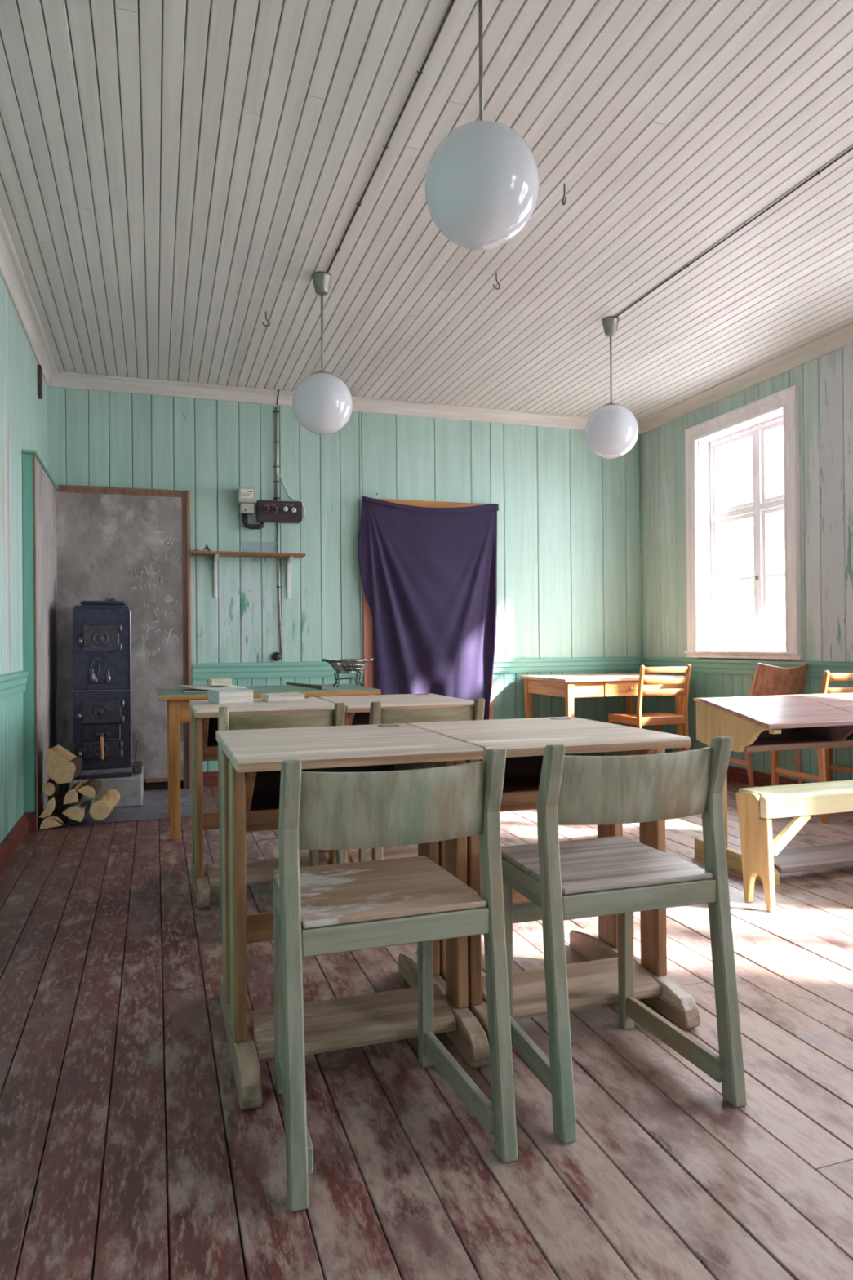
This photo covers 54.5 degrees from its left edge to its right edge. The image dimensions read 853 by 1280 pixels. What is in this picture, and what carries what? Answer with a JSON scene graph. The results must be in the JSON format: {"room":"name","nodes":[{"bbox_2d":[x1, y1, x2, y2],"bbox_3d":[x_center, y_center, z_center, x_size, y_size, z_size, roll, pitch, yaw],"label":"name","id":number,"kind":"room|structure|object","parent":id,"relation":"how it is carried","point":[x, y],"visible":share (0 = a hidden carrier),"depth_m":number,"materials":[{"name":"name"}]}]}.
{"room":"classroom","nodes":[
{"label":"classroom","id":0,"kind":"room"},
{"bbox_2d":[0,274,47,843],"bbox_3d":[-1.298,-0.405,1.424,0.215,3.043,9.111,0,0,-18],"label":"wall","id":1,"kind":"structure","parent":0,"point":[23,415],"depth_m":4.19,"materials":[{"name":"green paint"}]},
{"bbox_2d":[0,813,28,872],"bbox_3d":[-0.992,0.962,0.902,0.022,0.100,7.545,0,0,-18],"label":"baseboard","id":2,"kind":"structure","parent":1,"relation":"attached to","point":[16,834],"depth_m":4.02,"materials":[{"name":"red paint"}]},
{"bbox_2d":[0,670,28,700],"bbox_3d":[-0.996,0.198,0.906,0.028,0.115,7.545,0,0,-18],"label":"trim","id":3,"kind":"structure","parent":1,"relation":"attached to","point":[14,683],"depth_m":4.05,"materials":[{"name":"teal wood"}]},
{"bbox_2d":[0,208,57,386],"bbox_3d":[-1.170,-1.783,1.468,0.076,0.088,8.696,0,0,-18],"label":"trim","id":4,"kind":"structure","parent":1,"relation":"attached to","point":[11,273],"depth_m":4.33,"materials":[{"name":"white paint"}]},
{"bbox_2d":[36,364,42,399],"bbox_3d":[-2.405,-1.602,5.150,0.022,0.203,0.065,0,0,-18],"label":"wooden peg","id":5,"kind":"object","parent":1,"relation":"attached to","point":[39,368],"visible":1,"depth_m":5.12,"materials":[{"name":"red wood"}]},
{"bbox_2d":[21,449,191,831],"bbox_3d":[-1.927,-0.004,5.171,0.922,2.083,1.164,0,0,-18],"label":"surround","id":6,"kind":"object","parent":1,"relation":"attached to","point":[131,546],"visible":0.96,"depth_m":5.62,"materials":[{"name":"grey paint"}]},
{"bbox_2d":[46,386,644,794],"bbox_3d":[-0.393,-0.393,6.403,5.041,3.043,0.215,0,0,-18],"label":"wall","id":7,"kind":"structure","parent":0,"point":[568,535],"depth_m":6.23,"materials":[{"name":"green paint"}]},
{"bbox_2d":[202,770,217,786],"bbox_3d":[-1.062,0.983,6.049,1.253,0.100,0.022,0,0,-18],"label":"baseboard","id":8,"kind":"structure","parent":7,"relation":"attached to","point":[209,778],"depth_m":5.88,"materials":[{"name":"red paint"}]},
{"bbox_2d":[236,487,255,515],"bbox_3d":[-1.293,-0.996,5.944,0.124,0.182,0.104,0,0,-18],"label":"meter","id":9,"kind":"object","parent":7,"relation":"attached to","point":[246,496],"visible":1,"depth_m":5.91,"materials":[{"name":"white plastic"}]},
{"bbox_2d":[242,513,265,529],"bbox_3d":[-1.245,-0.850,5.966,0.163,0.109,0.038,0,0,-18],"label":"cable","id":10,"kind":"object","parent":9,"relation":"attached to","point":[245,517],"visible":1,"depth_m":5.95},
{"bbox_2d":[191,550,306,599],"bbox_3d":[-1.266,-0.460,5.906,0.785,0.318,0.185,0,0,-18],"label":"wall shelf","id":11,"kind":"object","parent":7,"relation":"attached to","point":[289,556],"visible":1,"depth_m":5.89,"materials":[{"name":"brown wood"}]},
{"bbox_2d":[198,543,212,551],"bbox_3d":[-1.559,-0.646,5.808,0.100,0.051,0.100,0,0,-18],"label":"crumpled paper","id":12,"kind":"object","parent":11,"relation":"on","point":[206,547],"visible":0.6,"depth_m":5.80,"materials":[{"name":"white paper"}]},
{"bbox_2d":[271,652,280,661],"bbox_3d":[-1.092,0.122,6.039,0.068,0.067,0.034,0,0,-18],"label":"wall socket","id":13,"kind":"object","parent":7,"relation":"attached to","point":[276,656],"visible":1,"depth_m":6.03,"materials":[{"name":"black plastic"}]},
{"bbox_2d":[272,406,280,500],"bbox_3d":[-1.095,-1.356,6.051,0.051,0.690,0.028,0,0,-18],"label":"conduit","id":14,"kind":"object","parent":7,"relation":"attached to","point":[276,411],"visible":0.95,"depth_m":6.04,"materials":[{"name":"metal"}]},
{"bbox_2d":[191,661,364,679],"bbox_3d":[-1.065,0.219,6.050,1.248,0.115,0.028,0,0,-18],"label":"trim","id":15,"kind":"structure","parent":7,"relation":"attached to","point":[309,668],"depth_m":6.01,"materials":[{"name":"teal wood"}]},
{"bbox_2d":[276,389,279,404],"bbox_3d":[-1.081,-1.762,6.013,0.020,0.099,0.060,0,0,-18],"label":"conduit bend","id":16,"kind":"object","parent":7,"relation":"attached to","point":[278,389],"visible":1,"depth_m":5.99,"materials":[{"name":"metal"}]},
{"bbox_2d":[256,499,302,524],"bbox_3d":[-1.066,-0.931,6.012,0.318,0.150,0.114,0,0,-18],"label":"box","id":17,"kind":"object","parent":7,"relation":"attached to","point":[267,511],"visible":1,"depth_m":5.99,"materials":[{"name":"black metal"}]},
{"bbox_2d":[275,523,282,657],"bbox_3d":[-1.075,-0.365,6.055,0.046,0.978,0.020,0,0,-18],"label":"conduit","id":18,"kind":"object","parent":7,"relation":"attached to","point":[280,624],"visible":1,"depth_m":6.05,"materials":[{"name":"metal"}]},
{"bbox_2d":[279,474,305,518],"bbox_3d":[-0.990,-1.054,6.085,0.196,0.313,0.024,0,0,-24],"label":"cable","id":19,"kind":"object","parent":7,"relation":"attached to","point":[279,474],"visible":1,"depth_m":6.08,"materials":[{"name":"plastic"}]},
{"bbox_2d":[47,370,640,434],"bbox_3d":[-0.359,-1.771,6.270,4.611,0.088,0.076,0,0,-18],"label":"trim","id":20,"kind":"structure","parent":7,"relation":"attached to","point":[62,379],"depth_m":6.04,"materials":[{"name":"white paint"}]},
{"bbox_2d":[361,498,493,719],"bbox_3d":[0.027,-0.026,6.406,1.051,2.102,0.067,0,0,-18],"label":"door","id":21,"kind":"structure","parent":7,"relation":"in","point":[367,620],"depth_m":6.26,"materials":[{"name":"paint"}]},
{"bbox_2d":[357,495,498,719],"bbox_3d":[0.041,-0.139,6.331,1.134,1.888,0.108,0,0,-18],"label":"curtain","id":22,"kind":"object","parent":21,"relation":"hanging from","point":[428,575],"visible":0.75,"depth_m":6.33,"materials":[{"name":"purple fabric"}]},
{"bbox_2d":[493,656,643,673],"bbox_3d":[1.184,0.203,6.788,1.383,0.115,0.028,0,0,-18],"label":"trim","id":23,"kind":"structure","parent":7,"relation":"attached to","point":[633,663],"depth_m":6.77,"materials":[{"name":"teal wood"}]},
{"bbox_2d":[638,434,642,656],"bbox_3d":[1.811,-0.800,7.008,0.014,1.875,0.014,0,0,-18],"label":"trim","id":24,"kind":"structure","parent":7,"relation":"attached to","point":[639,446],"depth_m":7.00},
{"bbox_2d":[0,0,852,421],"bbox_3d":[0.982,-1.903,2.183,5.041,0.120,9.111,0,0,-18],"label":"ceiling","id":25,"kind":"structure","parent":0,"point":[175,175],"depth_m":3.35,"materials":[{"name":"white paint"}]},
{"bbox_2d":[262,311,270,326],"bbox_3d":[-0.888,-1.778,4.583,0.044,0.087,0.005,0,0,-18],"label":"ceiling hook","id":26,"kind":"object","parent":25,"relation":"attached to","point":[265,311],"visible":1,"depth_m":4.58,"materials":[{"name":"silver metal"}]},
{"bbox_2d":[292,271,352,435],"bbox_3d":[-0.521,-1.425,4.139,0.300,0.793,0.300,0,0,-18],"label":"pendant lamp","id":27,"kind":"object","parent":25,"relation":"hanging from","point":[322,403],"visible":1,"depth_m":4.04,"materials":[{"name":"white glass"}]},
{"bbox_2d":[326,0,455,273],"bbox_3d":[0.366,-1.834,1.490,0.020,0.015,5.500,0,0,-18],"label":"cable","id":28,"kind":"object","parent":25,"relation":"attached to","point":[420,72],"visible":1,"depth_m":2.90,"materials":[{"name":"metal"}]},
{"bbox_2d":[425,0,539,250],"bbox_3d":[0.144,-1.439,2.183,0.300,0.793,0.300,0,0,-18],"label":"pendant lamp","id":29,"kind":"object","parent":25,"relation":"hanging from","point":[482,180],"visible":1,"depth_m":2.08,"materials":[{"name":"white glass"}]},
{"bbox_2d":[493,272,500,289],"bbox_3d":[0.349,-1.790,4.127,0.044,0.087,0.005,0,0,-29],"label":"ceiling hook","id":30,"kind":"object","parent":25,"relation":"attached to","point":[495,273],"visible":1,"depth_m":4.12,"materials":[{"name":"silver metal"}]},
{"bbox_2d":[562,183,566,204],"bbox_3d":[0.555,-1.795,3.332,0.005,0.087,0.044,0,0,-8],"label":"ceiling hook","id":31,"kind":"object","parent":25,"relation":"attached to","point":[563,202],"visible":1,"depth_m":3.33,"materials":[{"name":"silver metal"}]},
{"bbox_2d":[585,315,638,458],"bbox_3d":[1.056,-1.437,4.734,0.300,0.793,0.300,0,0,-18],"label":"pendant lamp","id":32,"kind":"object","parent":25,"relation":"hanging from","point":[611,431],"visible":1,"depth_m":4.64,"materials":[{"name":"white glass"}]},
{"bbox_2d":[615,146,852,317],"bbox_3d":[1.931,-1.845,2.078,0.020,0.015,5.500,0,0,-18],"label":"cable","id":33,"kind":"object","parent":25,"relation":"attached to","point":[851,148],"visible":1,"depth_m":3.65,"materials":[{"name":"metal"}]},
{"bbox_2d":[0,779,852,1279],"bbox_3d":[1.007,1.060,2.171,5.041,0.121,9.111,0,0,-18],"label":"floor","id":34,"kind":"structure","parent":0,"point":[129,1150],"depth_m":1.76,"materials":[{"name":"red paint"}]},
{"bbox_2d":[55,788,191,824],"bbox_3d":[-1.869,1.034,5.179,0.875,0.002,0.980,0,0,-18],"label":"plate","id":35,"kind":"object","parent":34,"relation":"on","point":[154,806],"visible":0.45,"depth_m":5.03,"materials":[{"name":"grey metal"}]},
{"bbox_2d":[40,807,67,829],"bbox_3d":[-2.089,1.000,4.660,0.132,0.068,0.260,0,0,-18],"label":"log","id":36,"kind":"object","parent":35,"relation":"on","point":[56,819],"visible":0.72,"depth_m":4.54,"materials":[{"name":"beige wood"}]},
{"bbox_2d":[39,790,60,817],"bbox_3d":[-2.124,0.922,4.670,0.083,0.113,0.260,0,0,-18],"label":"log","id":37,"kind":"object","parent":36,"relation":"on","point":[54,800],"visible":1,"depth_m":4.55,"materials":[{"name":"beige wood"}]},
{"bbox_2d":[42,777,58,795],"bbox_3d":[-2.117,0.823,4.673,0.062,0.077,0.240,0,0,-18],"label":"log","id":38,"kind":"object","parent":37,"relation":"on","point":[50,787],"visible":0.8,"depth_m":4.56,"materials":[{"name":"beige wood"}]},
{"bbox_2d":[62,798,91,822],"bbox_3d":[-1.983,0.964,4.700,0.115,0.090,0.288,0,0,-14],"label":"log","id":39,"kind":"object","parent":35,"relation":"on","point":[77,811],"visible":0.93,"depth_m":4.58,"materials":[{"name":"brown wood"}]},
{"bbox_2d":[63,781,83,804],"bbox_3d":[-2.010,0.869,4.728,0.074,0.086,0.285,0,0,-14],"label":"log","id":40,"kind":"object","parent":39,"relation":"on","point":[73,795],"visible":0.87,"depth_m":4.60,"materials":[{"name":"beige wood"}]},
{"bbox_2d":[44,744,82,784],"bbox_3d":[-2.049,0.697,4.685,0.175,0.196,0.260,0,0,-18],"label":"log","id":41,"kind":"object","parent":40,"relation":"on","point":[62,766],"visible":1,"depth_m":4.57,"materials":[{"name":"beige wood"}]},
{"bbox_2d":[72,600,133,779],"bbox_3d":[-2.067,0.304,5.294,0.350,1.095,0.466,0,0,-18],"label":"stove","id":42,"kind":"object","parent":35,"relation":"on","point":[103,691],"visible":1,"depth_m":5.12,"materials":[{"name":"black metal"}]},
{"bbox_2d":[105,598,116,600],"bbox_3d":[-2.018,-0.257,5.297,0.071,0.021,0.036,0,0,-18],"label":"rag","id":43,"kind":"object","parent":42,"relation":"on","point":[106,599],"visible":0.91,"depth_m":5.29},
{"bbox_2d":[88,788,119,820],"bbox_3d":[-1.845,0.941,4.756,0.108,0.126,0.318,0,0,-10],"label":"log","id":44,"kind":"object","parent":35,"relation":"on","point":[104,805],"visible":1,"depth_m":4.62,"materials":[{"name":"beige wood"}]},
{"bbox_2d":[77,777,102,797],"bbox_3d":[-1.932,0.848,4.754,0.092,0.070,0.286,0,0,-14],"label":"log","id":45,"kind":"object","parent":44,"relation":"on","point":[91,787],"visible":1,"depth_m":4.63,"materials":[{"name":"brown wood"}]},
{"bbox_2d":[68,765,143,807],"bbox_3d":[-2.052,0.944,5.340,0.420,0.180,0.560,0,0,-18],"label":"plinth","id":46,"kind":"object","parent":35,"relation":"on","point":[131,788],"visible":0.48,"depth_m":5.11,"materials":[{"name":"grey concrete"}]},
{"bbox_2d":[134,737,137,760],"bbox_3d":[-1.907,0.748,5.439,0.026,0.206,0.065,0,0,-18],"label":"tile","id":47,"kind":"structure","parent":35,"relation":"on","point":[136,741],"depth_m":5.41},
{"bbox_2d":[133,760,142,773],"bbox_3d":[-1.856,0.818,5.322,0.052,0.066,0.120,0,0,-18],"label":"stone block","id":48,"kind":"object","parent":35,"relation":"on","point":[137,765],"visible":1,"depth_m":5.27,"materials":[{"name":"grey stone"}]},
{"bbox_2d":[189,696,336,909],"bbox_3d":[-0.698,0.644,3.531,0.576,0.752,0.690,0,0,-18],"label":"school desk","id":49,"kind":"object","parent":34,"relation":"on","point":[204,713],"visible":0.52,"depth_m":3.31,"materials":[{"name":"brown wood"}]},
{"bbox_2d":[208,688,253,704],"bbox_3d":[-0.854,0.243,3.612,0.153,0.056,0.200,0,0,-27],"label":"book","id":50,"kind":"object","parent":49,"relation":"on","point":[220,695],"visible":1,"depth_m":3.54,"materials":[{"name":"white paper"}]},
{"bbox_2d":[260,692,305,702],"bbox_3d":[-0.642,0.255,3.703,0.168,0.030,0.145,0,0,-24],"label":"book","id":51,"kind":"object","parent":49,"relation":"on","point":[286,696],"visible":1,"depth_m":3.65,"materials":[{"name":"beige paper"}]},
{"bbox_2d":[157,683,381,840],"bbox_3d":[-0.913,0.652,4.704,1.166,0.750,0.724,0,0,-18],"label":"table","id":52,"kind":"object","parent":34,"relation":"on","point":[179,710],"visible":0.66,"depth_m":4.27,"materials":[{"name":"orange wood"}]},
{"bbox_2d":[182,688,208,693],"bbox_3d":[-1.220,0.272,4.439,0.153,0.012,0.200,0,0,-12],"label":"book","id":53,"kind":"object","parent":52,"relation":"on","point":[186,691],"visible":0.62,"depth_m":4.35,"materials":[{"name":"grey paper"}]},
{"bbox_2d":[179,684,244,689],"bbox_3d":[-1.166,0.254,4.520,0.260,0.015,0.320,0,0,-35],"label":"paper sheet","id":54,"kind":"object","parent":52,"relation":"on","point":[206,686],"visible":0.79,"depth_m":4.53,"materials":[{"name":"white paper"}]},
{"bbox_2d":[208,678,232,685],"bbox_3d":[-1.135,0.230,4.562,0.108,0.030,0.150,0,0,-21],"label":"book","id":55,"kind":"object","parent":54,"relation":"on","point":[212,682],"visible":1,"depth_m":4.50,"materials":[{"name":"beige paper"}]},
{"bbox_2d":[285,682,326,689],"bbox_3d":[-0.679,0.257,4.638,0.300,0.034,0.036,-1,0,39],"label":"wedge","id":56,"kind":"object","parent":52,"relation":"on","point":[304,685],"visible":1,"depth_m":4.60,"materials":[{"name":"brown wood"}]},
{"bbox_2d":[321,657,373,687],"bbox_3d":[-0.463,0.191,4.878,0.243,0.164,0.245,-1,0,28],"label":"basket","id":57,"kind":"object","parent":52,"relation":"on","point":[340,665],"visible":1,"depth_m":4.82,"materials":[{"name":"silver metal"}]},
{"bbox_2d":[326,658,369,673],"bbox_3d":[-0.464,0.156,4.878,0.261,0.084,0.211,0,0,-18],"label":"bowl","id":58,"kind":"object","parent":57,"relation":"on","point":[340,665],"depth_m":4.82,"materials":[{"name":"silver metal"}]},
{"bbox_2d":[217,702,346,941],"bbox_3d":[-0.553,0.622,3.067,0.440,0.790,0.440,0,0,-18],"label":"chair","id":59,"kind":"object","parent":34,"relation":"on","point":[227,721],"visible":0.2,"depth_m":2.89,"materials":[{"name":"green wood"}]},
{"bbox_2d":[215,723,489,1110],"bbox_3d":[-0.233,0.635,2.179,0.576,0.752,0.690,0,0,-18],"label":"school desk","id":60,"kind":"object","parent":34,"relation":"on","point":[251,759],"visible":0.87,"depth_m":2.02,"materials":[{"name":"brown wood"}]},
{"bbox_2d":[272,748,518,1212],"bbox_3d":[-0.104,0.613,1.734,0.440,0.790,0.440,0,0,-19],"label":"chair","id":61,"kind":"object","parent":34,"relation":"on","point":[318,910],"visible":1,"depth_m":1.60,"materials":[{"name":"green paint"}]},
{"bbox_2d":[316,693,474,862],"bbox_3d":[-0.139,0.640,3.715,0.575,0.752,0.690,0,0,-18],"label":"school desk","id":62,"kind":"object","parent":34,"relation":"on","point":[357,712],"visible":0.27,"depth_m":3.56,"materials":[{"name":"brown wood"}]},
{"bbox_2d":[358,698,484,888],"bbox_3d":[-0.040,0.619,3.235,0.440,0.790,0.440,0,0,-18],"label":"chair","id":63,"kind":"object","parent":34,"relation":"on","point":[378,715],"visible":0.17,"depth_m":3.06,"materials":[{"name":"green wood"}]},
{"bbox_2d":[407,716,700,1043],"bbox_3d":[0.322,0.631,2.368,0.575,0.752,0.690,0,0,-18],"label":"school desk","id":64,"kind":"object","parent":34,"relation":"on","point":[593,983],"visible":0.44,"depth_m":2.25,"materials":[{"name":"brown wood"}]},
{"bbox_2d":[520,672,685,751],"bbox_3d":[1.363,0.645,6.407,1.039,0.737,0.777,0,0,-18],"label":"table","id":65,"kind":"object","parent":34,"relation":"on","point":[570,686],"visible":0.65,"depth_m":6.10,"materials":[{"name":"wood"}]},
{"bbox_2d":[501,736,746,1143],"bbox_3d":[0.411,0.609,1.923,0.440,0.790,0.440,0,0,-18],"label":"chair","id":66,"kind":"object","parent":34,"relation":"on","point":[622,876],"visible":0.9,"depth_m":1.79,"materials":[{"name":"green paint"}]},
{"bbox_2d":[608,664,691,751],"bbox_3d":[1.637,0.593,6.055,0.428,0.834,0.458,0,0,-18],"label":"chair","id":67,"kind":"object","parent":34,"relation":"on","point":[639,719],"visible":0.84,"depth_m":5.89,"materials":[{"name":"brown wood"}]},
{"bbox_2d":[728,662,808,787],"bbox_3d":[2.195,0.573,5.394,0.400,0.859,0.531,0,0,-12],"label":"chair","id":68,"kind":"object","parent":34,"relation":"on","point":[768,680],"visible":0.42,"depth_m":5.19,"materials":[{"name":"red wood"}]},
{"bbox_2d":[693,693,852,885],"bbox_3d":[1.829,0.630,3.773,1.084,0.738,0.512,0,0,-18],"label":"desk","id":69,"kind":"object","parent":34,"relation":"on","point":[810,721],"visible":0.88,"depth_m":3.64,"materials":[{"name":"yellow paint"}]},
{"bbox_2d":[736,779,852,912],"bbox_3d":[1.917,0.785,3.363,1.450,0.423,0.205,0,0,-18],"label":"bench","id":70,"kind":"object","parent":34,"relation":"on","point":[756,806],"visible":1,"depth_m":3.12,"materials":[{"name":"yellow paint"}]},
{"bbox_2d":[770,670,852,823],"bbox_3d":[2.302,0.582,4.747,0.428,0.834,0.458,0,0,-17],"label":"chair","id":71,"kind":"object","parent":34,"relation":"on","point":[824,762],"visible":0.3,"depth_m":4.57,"materials":[{"name":"brown wood"}]},
{"bbox_2d":[640,342,852,782],"bbox_3d":[3.287,-0.438,2.929,0.215,3.043,9.111,0,0,-18],"label":"wall","id":72,"kind":"structure","parent":0,"point":[824,383],"depth_m":5.29,"materials":[{"name":"green paint"}]},
{"bbox_2d":[665,751,810,786],"bbox_3d":[3.188,0.934,2.880,0.022,0.100,8.696,0,0,-18],"label":"baseboard","id":73,"kind":"structure","parent":72,"relation":"attached to","point":[740,775],"depth_m":5.67,"materials":[{"name":"red paint"}]},
{"bbox_2d":[684,385,803,659],"bbox_3d":[2.273,-0.750,5.872,0.222,1.757,1.184,0,0,-18],"label":"window","id":74,"kind":"structure","parent":72,"relation":"in","point":[704,517],"depth_m":5.89,"materials":[{"name":"white paint"}]},
{"bbox_2d":[638,321,852,434],"bbox_3d":[3.139,-1.815,2.882,0.076,0.088,8.696,0,0,-18],"label":"trim","id":75,"kind":"structure","parent":72,"relation":"attached to","point":[842,336],"depth_m":5.63,"materials":[{"name":"white paint"}]},
{"bbox_2d":[641,657,852,681],"bbox_3d":[3.179,0.174,2.882,0.028,0.115,8.696,0,0,-18],"label":"trim","id":76,"kind":"structure","parent":72,"relation":"attached to","point":[815,669],"depth_m":5.84,"materials":[{"name":"teal wood"}]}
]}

